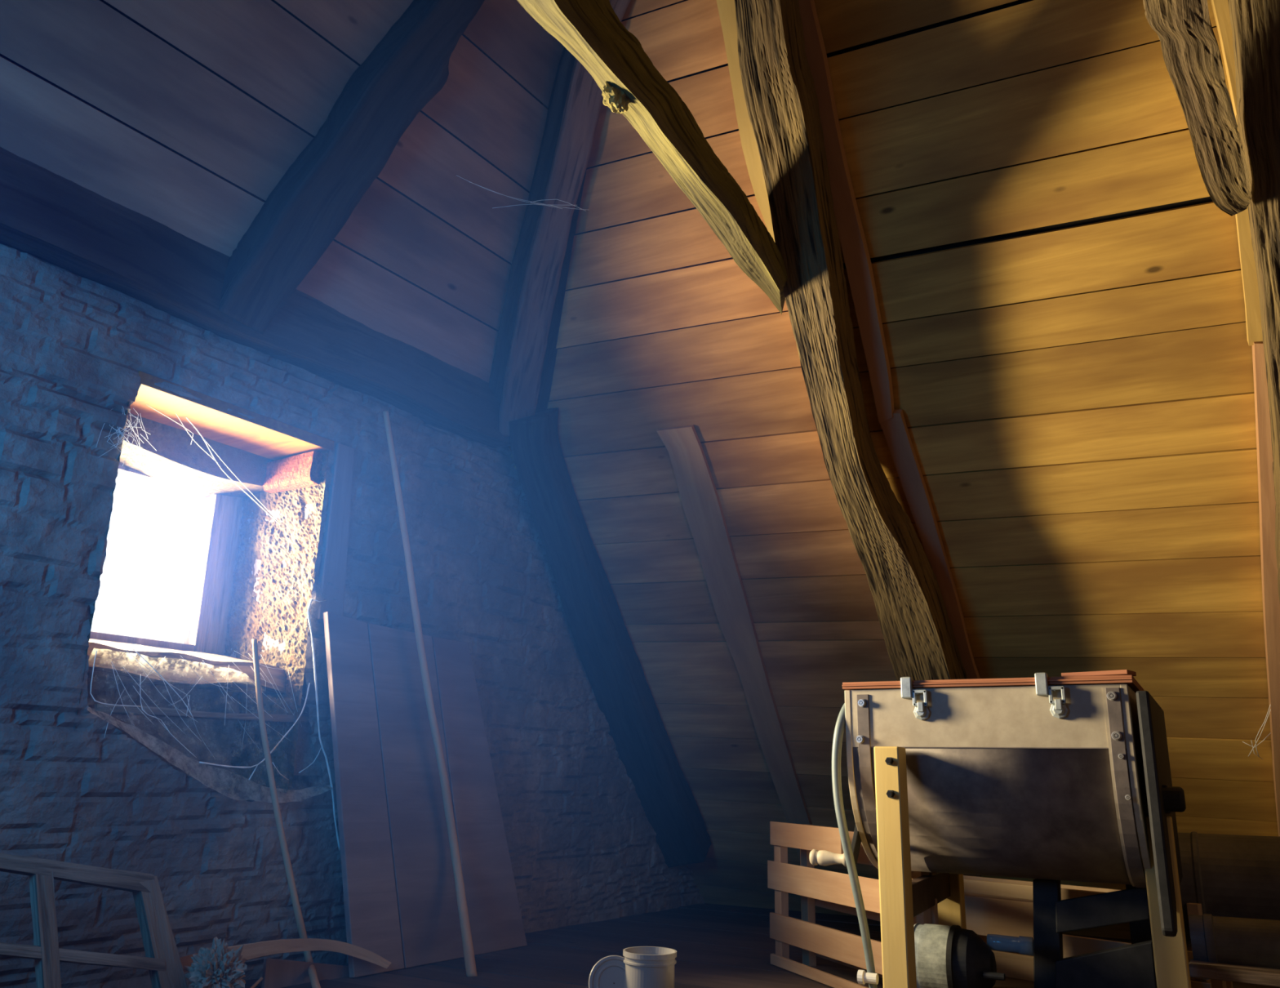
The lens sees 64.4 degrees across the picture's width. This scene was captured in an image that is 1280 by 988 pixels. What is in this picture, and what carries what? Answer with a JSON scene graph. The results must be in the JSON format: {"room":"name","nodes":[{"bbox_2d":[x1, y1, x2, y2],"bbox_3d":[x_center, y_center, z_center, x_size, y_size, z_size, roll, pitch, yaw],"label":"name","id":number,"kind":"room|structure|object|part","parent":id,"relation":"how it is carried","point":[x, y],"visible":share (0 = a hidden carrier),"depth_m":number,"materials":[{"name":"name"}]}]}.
{"room":"attic","nodes":[
{"label":"attic","id":0,"kind":"room"},
{"bbox_2d":[0,0,564,382],"bbox_3d":[-1.262,-2.696,1.132,2.840,3.317,7.300,-9,-19,32],"label":"ceiling","id":1,"kind":"structure","parent":0,"point":[186,116],"depth_m":2.82,"materials":[{"name":"brown wood"}]},
{"bbox_2d":[218,0,484,333],"bbox_3d":[-0.754,-1.099,2.925,1.026,1.166,0.213,-7,-18,28],"label":"rafter","id":2,"kind":"object","parent":1,"relation":"attached to","point":[317,195],"visible":0.99,"depth_m":2.90,"materials":[{"name":"brown wood"}]},
{"bbox_2d":[457,175,586,211],"bbox_3d":[-0.400,-0.970,3.328,0.479,0.077,0.054,6,-16,-15],"label":"strands","id":3,"kind":"object","parent":1,"relation":"attached to","point":[536,203],"visible":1,"depth_m":3.33},
{"bbox_2d":[0,244,705,987],"bbox_3d":[-2.145,0.086,1.924,0.519,2.100,8.773,-9,-19,32],"label":"wall","id":4,"kind":"structure","parent":0,"point":[583,846],"depth_m":2.93,"materials":[{"name":"stone"}]},
{"bbox_2d":[76,401,128,715],"bbox_3d":[-1.598,0.195,2.765,0.500,0.970,0.027,-9,-19,32],"label":"trim","id":5,"kind":"structure","parent":4,"relation":"attached to","point":[126,412],"depth_m":2.60,"materials":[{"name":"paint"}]},
{"bbox_2d":[89,464,243,655],"bbox_3d":[-1.585,0.204,3.151,0.065,0.640,0.722,-9,-19,32],"label":"window","id":6,"kind":"structure","parent":4,"relation":"in","point":[219,542],"depth_m":3.36,"materials":[{"name":"grey wood"}]},
{"bbox_2d":[87,637,286,693],"bbox_3d":[-1.413,0.487,2.965,0.420,0.143,0.707,-9,-19,32],"label":"trim","id":7,"kind":"structure","parent":4,"relation":"attached to","point":[174,668],"depth_m":2.87,"materials":[{"name":"beige stone"}]},
{"bbox_2d":[95,404,279,524],"bbox_3d":[-1.294,-0.103,2.980,0.066,0.236,0.695,-4,-17,19],"label":"strands","id":8,"kind":"object","parent":4,"relation":"attached to","point":[135,424],"visible":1,"depth_m":2.75},
{"bbox_2d":[119,412,273,497],"bbox_3d":[-1.495,-0.133,3.202,0.230,0.165,0.743,-9,-19,32],"label":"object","id":9,"kind":"structure","parent":4,"relation":"attached to","point":[179,464],"depth_m":3.20,"materials":[{"name":"paint"}]},
{"bbox_2d":[88,703,307,722],"bbox_3d":[-1.240,0.624,2.882,0.094,0.028,0.662,-9,-19,32],"label":"slat","id":10,"kind":"object","parent":4,"relation":"attached to","point":[96,708],"visible":0.87,"depth_m":2.81,"materials":[{"name":"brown wood"}]},
{"bbox_2d":[89,647,321,779],"bbox_3d":[-1.189,0.612,2.851,0.072,0.362,0.739,-9,-19,32],"label":"strands","id":11,"kind":"object","parent":4,"relation":"attached to","point":[168,683],"visible":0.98,"depth_m":2.79},
{"bbox_2d":[87,706,333,802],"bbox_3d":[-1.162,0.733,2.813,0.033,0.234,0.799,-9,-19,32],"label":"cobweb","id":12,"kind":"object","parent":4,"relation":"attached to","point":[209,775],"visible":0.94,"depth_m":2.78,"materials":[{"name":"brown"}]},
{"bbox_2d":[128,370,333,460],"bbox_3d":[-1.295,-0.223,3.107,0.250,0.043,0.696,-9,-19,32],"label":"window lintel","id":13,"kind":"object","parent":4,"relation":"attached to","point":[260,435],"depth_m":3.09,"materials":[{"name":"orange wood"}]},
{"bbox_2d":[0,146,510,448],"bbox_3d":[-1.666,-0.758,2.398,0.223,0.225,4.041,-9,-19,32],"label":"wall plate","id":14,"kind":"object","parent":4,"relation":"attached to","point":[46,215],"visible":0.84,"depth_m":2.87,"materials":[{"name":"brown wood"}]},
{"bbox_2d":[224,449,328,792],"bbox_3d":[-1.230,0.403,3.292,0.500,1.070,0.040,-10,-19,34],"label":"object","id":15,"kind":"structure","parent":4,"relation":"attached to","point":[277,614],"depth_m":3.26,"materials":[{"name":"paint"}]},
{"bbox_2d":[262,450,323,493],"bbox_3d":[-1.140,-0.070,3.338,0.238,0.108,0.049,-9,-19,32],"label":"trim","id":16,"kind":"structure","parent":4,"relation":"attached to","point":[302,470],"depth_m":3.31,"materials":[{"name":"brown wood"}]},
{"bbox_2d":[307,598,340,850],"bbox_3d":[-0.965,0.702,3.115,0.008,0.747,0.221,-9,-19,32],"label":"rope","id":17,"kind":"object","parent":4,"relation":"attached to","point":[311,599],"visible":0.98,"depth_m":3.10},
{"bbox_2d":[317,443,354,620],"bbox_3d":[-0.989,0.125,3.300,0.050,0.580,0.097,-9,-19,32],"label":"trim","id":18,"kind":"structure","parent":4,"relation":"attached to","point":[333,563],"depth_m":3.28,"materials":[{"name":"brown wood"}]},
{"bbox_2d":[323,611,527,977],"bbox_3d":[-0.687,0.961,3.331,0.174,1.042,0.877,-9,-19,32],"label":"boards","id":19,"kind":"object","parent":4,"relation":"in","point":[400,901],"depth_m":3.24,"materials":[{"name":"brown wood"}]},
{"bbox_2d":[244,902,1279,987],"bbox_3d":[0.841,0.645,-0.081,7.200,0.132,9.000,-7,-18,28],"label":"floor","id":20,"kind":"structure","parent":0,"point":[717,945],"depth_m":3.33,"materials":[{"name":"brown wood"}]},
{"bbox_2d":[0,852,187,987],"bbox_3d":[-1.239,0.994,2.186,0.087,0.500,0.687,-10,-19,34],"label":"window","id":21,"kind":"structure","parent":20,"relation":"on","point":[162,962],"depth_m":2.24,"materials":[{"name":"grey wood"}]},
{"bbox_3d":[-1.296,0.808,2.189,0.041,0.142,0.540,-9,-19,34],"label":"rail","id":22,"kind":"part","parent":21,"relation":"part of","materials":[{"name":"grey wood"}]},
{"bbox_2d":[183,936,246,987],"bbox_3d":[-1.004,1.145,2.413,0.145,0.176,0.141,11,-18,-30],"label":"plant","id":23,"kind":"object","parent":20,"relation":"on","point":[218,966],"visible":1,"depth_m":2.39,"materials":[{"name":"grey plant"}]},
{"bbox_2d":[249,976,262,987],"bbox_3d":[-0.982,1.252,2.598,0.008,0.031,0.039,-9,-19,32],"label":"splinter","id":24,"kind":"object","parent":20,"relation":"on","point":[260,978],"visible":1,"depth_m":2.60,"materials":[{"name":"brown wood"}]},
{"bbox_2d":[179,937,391,972],"bbox_3d":[-0.930,1.239,2.703,0.054,0.112,0.677,-11,-20,36],"label":"bent slat","id":25,"kind":"object","parent":20,"relation":"on","point":[266,948],"visible":0.73,"depth_m":2.73,"materials":[{"name":"brown wood"}]},
{"bbox_2d":[251,638,320,987],"bbox_3d":[-0.926,0.879,2.843,0.344,0.933,0.252,-7,-18,28],"label":"stick","id":26,"kind":"object","parent":20,"relation":"on","point":[312,971],"visible":0.94,"depth_m":2.88,"materials":[{"name":"brown wood"}]},
{"bbox_2d":[261,957,349,987],"bbox_3d":[-0.855,1.459,2.880,0.012,0.331,0.537,-9,-19,32],"label":"board","id":27,"kind":"object","parent":20,"relation":"on","point":[277,973],"visible":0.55,"depth_m":2.77,"materials":[{"name":"brown wood"}]},
{"bbox_2d":[382,410,477,976],"bbox_3d":[-0.664,0.597,3.315,0.442,1.765,0.243,0,-16,5],"label":"pole","id":28,"kind":"object","parent":20,"relation":"on","point":[468,947],"visible":1,"depth_m":3.31,"materials":[{"name":"brown wood"}]},
{"bbox_2d":[622,946,676,987],"bbox_3d":[0.022,1.164,2.388,0.128,0.169,0.128,-7,-18,28],"label":"plastic tub","id":29,"kind":"object","parent":20,"relation":"on","point":[646,966],"visible":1,"depth_m":2.35,"materials":[{"name":"grey plastic"}]},
{"bbox_2d":[588,955,626,987],"bbox_3d":[-0.060,1.142,2.375,0.120,0.115,0.055,3,-16,-5],"label":"lid","id":30,"kind":"object","parent":29,"relation":"attached to","point":[609,970],"visible":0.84,"depth_m":2.38,"materials":[{"name":"grey plastic"}]},
{"bbox_2d":[733,0,967,680],"bbox_3d":[0.708,-0.250,3.253,0.259,2.431,2.137,-8,-18,30],"label":"principal timber","id":31,"kind":"object","parent":20,"relation":"on","point":[780,96],"visible":0.87,"depth_m":3.11,"materials":[{"name":"brown wood"}]},
{"bbox_2d":[516,0,787,314],"bbox_3d":[0.086,-0.975,2.582,0.121,0.512,1.746,-7,-18,28],"label":"brace","id":32,"kind":"object","parent":31,"relation":"attached to","point":[630,85],"visible":1,"depth_m":2.43,"materials":[{"name":"brown wood"}]},
{"bbox_2d":[767,821,938,987],"bbox_3d":[0.606,1.214,3.013,0.149,0.437,0.713,7,-17,-19],"label":"crate","id":33,"kind":"object","parent":20,"relation":"on","point":[831,890],"visible":0.7,"depth_m":3.06,"materials":[{"name":"brown wood"}]},
{"bbox_3d":[0.456,1.290,3.278,0.027,0.428,0.045,7,-17,-19],"label":"corner post","id":34,"kind":"part","parent":33,"relation":"part of","materials":[{"name":"brown wood"}]},
{"bbox_3d":[0.546,1.300,3.309,0.027,0.428,0.045,7,-17,-19],"label":"corner post","id":35,"kind":"part","parent":33,"relation":"part of","materials":[{"name":"brown wood"}]},
{"bbox_3d":[0.761,1.145,2.736,0.027,0.428,0.045,7,-17,-19],"label":"corner post","id":36,"kind":"part","parent":33,"relation":"part of","materials":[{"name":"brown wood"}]},
{"bbox_2d":[808,669,1191,987],"bbox_3d":[0.939,0.909,2.619,0.864,0.826,0.767,-7,-18,28],"label":"machine","id":37,"kind":"object","parent":20,"relation":"on","point":[1049,780],"visible":0.98,"depth_m":2.43,"materials":[{"name":"metal"}]},
{"bbox_3d":[0.482,0.922,2.574,0.105,0.040,0.040,-7,-18,28],"label":"crank handle","id":38,"kind":"part","parent":37,"relation":"part of","materials":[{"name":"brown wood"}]},
{"bbox_2d":[831,702,879,987],"bbox_3d":[0.541,0.904,2.542,0.094,0.799,0.098,-7,-18,28],"label":"hose","id":39,"kind":"object","parent":37,"relation":"attached to","point":[871,977],"visible":0.94,"depth_m":2.51,"materials":[{"name":"white plastic"}]},
{"bbox_3d":[0.609,0.937,2.420,0.062,0.651,0.068,-7,-18,28],"label":"stand post","id":40,"kind":"part","parent":37,"relation":"part of","materials":[{"name":"beige wood"}]},
{"bbox_3d":[0.697,0.538,2.522,0.039,0.044,0.026,-7,-18,28],"label":"lever","id":41,"kind":"part","parent":37,"relation":"part of","materials":[{"name":"metal"}]},
{"bbox_3d":[0.754,1.052,2.689,0.030,0.075,0.642,-6,-17,24],"label":"stand rail","id":42,"kind":"part","parent":37,"relation":"part of","materials":[{"name":"brown wood"}]},
{"bbox_3d":[0.903,1.180,2.982,0.084,0.500,0.060,-7,-18,28],"label":"stand post","id":43,"kind":"part","parent":37,"relation":"part of","materials":[{"name":"beige wood"}]},
{"bbox_2d":[913,922,1004,987],"bbox_3d":[0.792,1.166,2.513,0.229,0.186,0.181,-7,-18,28],"label":"motor","id":44,"kind":"object","parent":37,"relation":"on","point":[947,956],"visible":0.88,"depth_m":2.46,"materials":[{"name":"black paint"}]},
{"bbox_3d":[0.736,1.171,2.545,0.100,0.176,0.176,-7,-18,28],"label":"motor","id":45,"kind":"part","parent":44,"relation":"part of","materials":[{"name":"grey metal"}]},
{"bbox_2d":[986,933,1034,955],"bbox_3d":[0.913,1.110,2.508,0.105,0.042,0.042,-7,-18,28],"label":"tube","id":46,"kind":"object","parent":44,"relation":"on","point":[1022,944],"visible":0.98,"depth_m":2.49,"materials":[{"name":"blue metal"}]},
{"bbox_3d":[0.828,0.541,2.466,0.646,0.143,0.012,-7,-18,28],"label":"panel","id":47,"kind":"part","parent":37,"relation":"part of","materials":[{"name":"metal"}]},
{"bbox_3d":[0.974,0.535,2.737,0.682,0.018,0.630,-7,-18,28],"label":"lid","id":48,"kind":"part","parent":37,"relation":"part of","materials":[{"name":"red wood"}]},
{"bbox_3d":[1.035,1.123,2.582,0.079,0.280,0.050,-7,-18,28],"label":"stand leg","id":49,"kind":"part","parent":37,"relation":"part of","materials":[{"name":"black paint"}]},
{"bbox_3d":[0.976,0.501,2.371,0.040,0.044,0.026,-7,-18,28],"label":"lever","id":50,"kind":"part","parent":37,"relation":"part of","materials":[{"name":"metal"}]},
{"bbox_3d":[1.134,1.020,2.496,0.216,0.122,0.030,-7,-18,28],"label":"stand rail","id":51,"kind":"part","parent":37,"relation":"part of","materials":[{"name":"black metal"}]},
{"bbox_3d":[1.118,1.143,2.451,0.227,0.142,0.040,-7,-18,28],"label":"stand rail","id":52,"kind":"part","parent":37,"relation":"part of","materials":[{"name":"black metal"}]},
{"bbox_3d":[1.343,1.114,2.711,0.070,0.500,0.060,-7,-18,28],"label":"stand post","id":53,"kind":"part","parent":37,"relation":"part of","materials":[{"name":"black metal"}]},
{"bbox_3d":[1.276,0.767,2.481,0.027,0.516,0.622,-7,-18,28],"label":"plate","id":54,"kind":"part","parent":37,"relation":"part of","materials":[{"name":"black paint"}]},
{"bbox_3d":[1.198,0.994,2.305,0.066,0.505,0.060,-7,-18,28],"label":"stand post","id":55,"kind":"part","parent":37,"relation":"part of","materials":[{"name":"beige wood"}]},
{"bbox_2d":[963,875,1233,987],"bbox_3d":[1.288,1.374,3.113,0.159,0.331,0.902,15,-21,-40],"label":"crate","id":56,"kind":"object","parent":20,"relation":"on","point":[993,905],"visible":0.15,"depth_m":3.15,"materials":[{"name":"brown wood"}]},
{"bbox_3d":[1.531,1.260,2.780,0.027,0.264,0.030,15,-21,-40],"label":"corner post","id":57,"kind":"part","parent":56,"relation":"part of","materials":[{"name":"brown wood"}]},
{"bbox_3d":[1.610,1.281,2.848,0.027,0.264,0.030,15,-21,-40],"label":"corner post","id":58,"kind":"part","parent":56,"relation":"part of","materials":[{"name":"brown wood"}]},
{"bbox_2d":[1177,831,1279,946],"bbox_3d":[2.128,1.083,2.682,1.264,0.319,0.319,-7,-18,28],"label":"wooden box","id":59,"kind":"object","parent":56,"relation":"on","point":[1230,875],"visible":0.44,"depth_m":2.82,"materials":[{"name":"brown wood"}]},
{"bbox_2d":[1188,958,1279,986],"bbox_3d":[1.463,1.125,2.375,0.317,0.033,0.100,-7,-18,28],"label":"plank","id":60,"kind":"object","parent":20,"relation":"on","point":[1202,969],"visible":0.92,"depth_m":2.37,"materials":[{"name":"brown wood"}]},
{"bbox_2d":[1188,913,1279,968],"bbox_3d":[1.508,1.087,2.444,0.323,0.128,0.128,-7,-18,28],"label":"wooden board","id":61,"kind":"object","parent":60,"relation":"on","point":[1246,941],"visible":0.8,"depth_m":2.44,"materials":[{"name":"brown wood"}]},
{"bbox_2d":[507,0,1278,939],"bbox_3d":[1.619,-1.186,2.532,7.500,5.339,4.619,-7,-18,28],"label":"plank wall","id":62,"kind":"structure","parent":0,"point":[1056,268],"depth_m":3.31,"materials":[{"name":"brown wood"}]},
{"bbox_2d":[488,0,636,436],"bbox_3d":[-0.251,-0.990,3.499,0.279,1.281,1.523,7,-17,-19],"label":"rafter","id":63,"kind":"object","parent":62,"relation":"attached to","point":[523,363],"visible":0.75,"depth_m":3.52,"materials":[{"name":"brown wood"}]},
{"bbox_2d":[509,407,711,867],"bbox_3d":[-0.112,0.685,4.268,0.248,1.755,1.536,-7,-18,28],"label":"rafter","id":64,"kind":"object","parent":62,"relation":"attached to","point":[614,670],"visible":0.98,"depth_m":4.20,"materials":[{"name":"brown wood"}]},
{"bbox_2d":[656,425,812,860],"bbox_3d":[0.444,0.678,4.078,0.155,1.582,1.371,-7,-18,28],"label":"wooden plank","id":65,"kind":"object","parent":62,"relation":"attached to","point":[700,501],"visible":0.87,"depth_m":3.97,"materials":[{"name":"brown wood"}]},
{"bbox_2d":[716,0,799,358],"bbox_3d":[0.447,-0.882,3.192,0.125,1.378,1.204,-7,-18,28],"label":"batten","id":66,"kind":"object","parent":62,"relation":"attached to","point":[726,8],"visible":0.21,"depth_m":3.07,"materials":[{"name":"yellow wood"}]},
{"bbox_2d":[798,0,893,422],"bbox_3d":[0.609,-0.943,3.095,0.078,1.210,1.055,-7,-18,27],"label":"wooden beam","id":67,"kind":"structure","parent":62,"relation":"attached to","point":[854,246],"depth_m":3.12,"materials":[{"name":"brown wood"}]},
{"bbox_2d":[876,408,980,679],"bbox_3d":[1.114,0.431,3.612,0.079,1.242,1.091,-10,-19,34],"label":"wooden plank","id":68,"kind":"object","parent":62,"relation":"attached to","point":[895,428],"visible":0.58,"depth_m":3.48,"materials":[{"name":"brown wood"}]},
{"bbox_2d":[1210,0,1238,130],"bbox_3d":[1.461,-1.126,2.541,0.040,0.478,0.434,-9,-19,32],"label":"batten","id":69,"kind":"object","parent":62,"relation":"attached to","point":[1220,8],"visible":0.57,"depth_m":2.50,"materials":[{"name":"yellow wood"}]},
{"bbox_2d":[1235,207,1262,346],"bbox_3d":[1.651,-0.637,2.762,0.048,0.393,0.348,-7,-18,28],"label":"batten","id":70,"kind":"object","parent":62,"relation":"attached to","point":[1250,282],"visible":0.47,"depth_m":2.76,"materials":[{"name":"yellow wood"}]},
{"bbox_2d":[1227,0,1279,601],"bbox_3d":[1.780,-0.301,2.726,0.234,1.943,1.728,-7,-18,28],"label":"principal timber","id":71,"kind":"object","parent":62,"relation":"attached to","point":[1255,24],"visible":0.96,"depth_m":2.46,"materials":[{"name":"brown wood"}]},
{"bbox_2d":[1142,0,1251,216],"bbox_3d":[1.271,-0.964,2.338,0.134,0.475,0.686,-10,-19,36],"label":"brace","id":72,"kind":"object","parent":71,"relation":"attached to","point":[1191,53],"visible":1,"depth_m":2.31,"materials":[{"name":"brown wood"}]},
{"bbox_2d":[1242,705,1271,759],"bbox_3d":[2.033,0.775,3.334,0.072,0.179,0.198,-1,-16,9],"label":"strands","id":73,"kind":"object","parent":62,"relation":"attached to","point":[1255,745],"visible":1,"depth_m":3.35},
{"bbox_2d":[1252,342,1279,835],"bbox_3d":[1.994,0.441,3.184,0.070,1.527,1.334,-7,-18,26],"label":"plank","id":74,"kind":"object","parent":62,"relation":"attached to","point":[1267,502],"visible":0.76,"depth_m":3.05,"materials":[{"name":"brown wood"}]}
]}

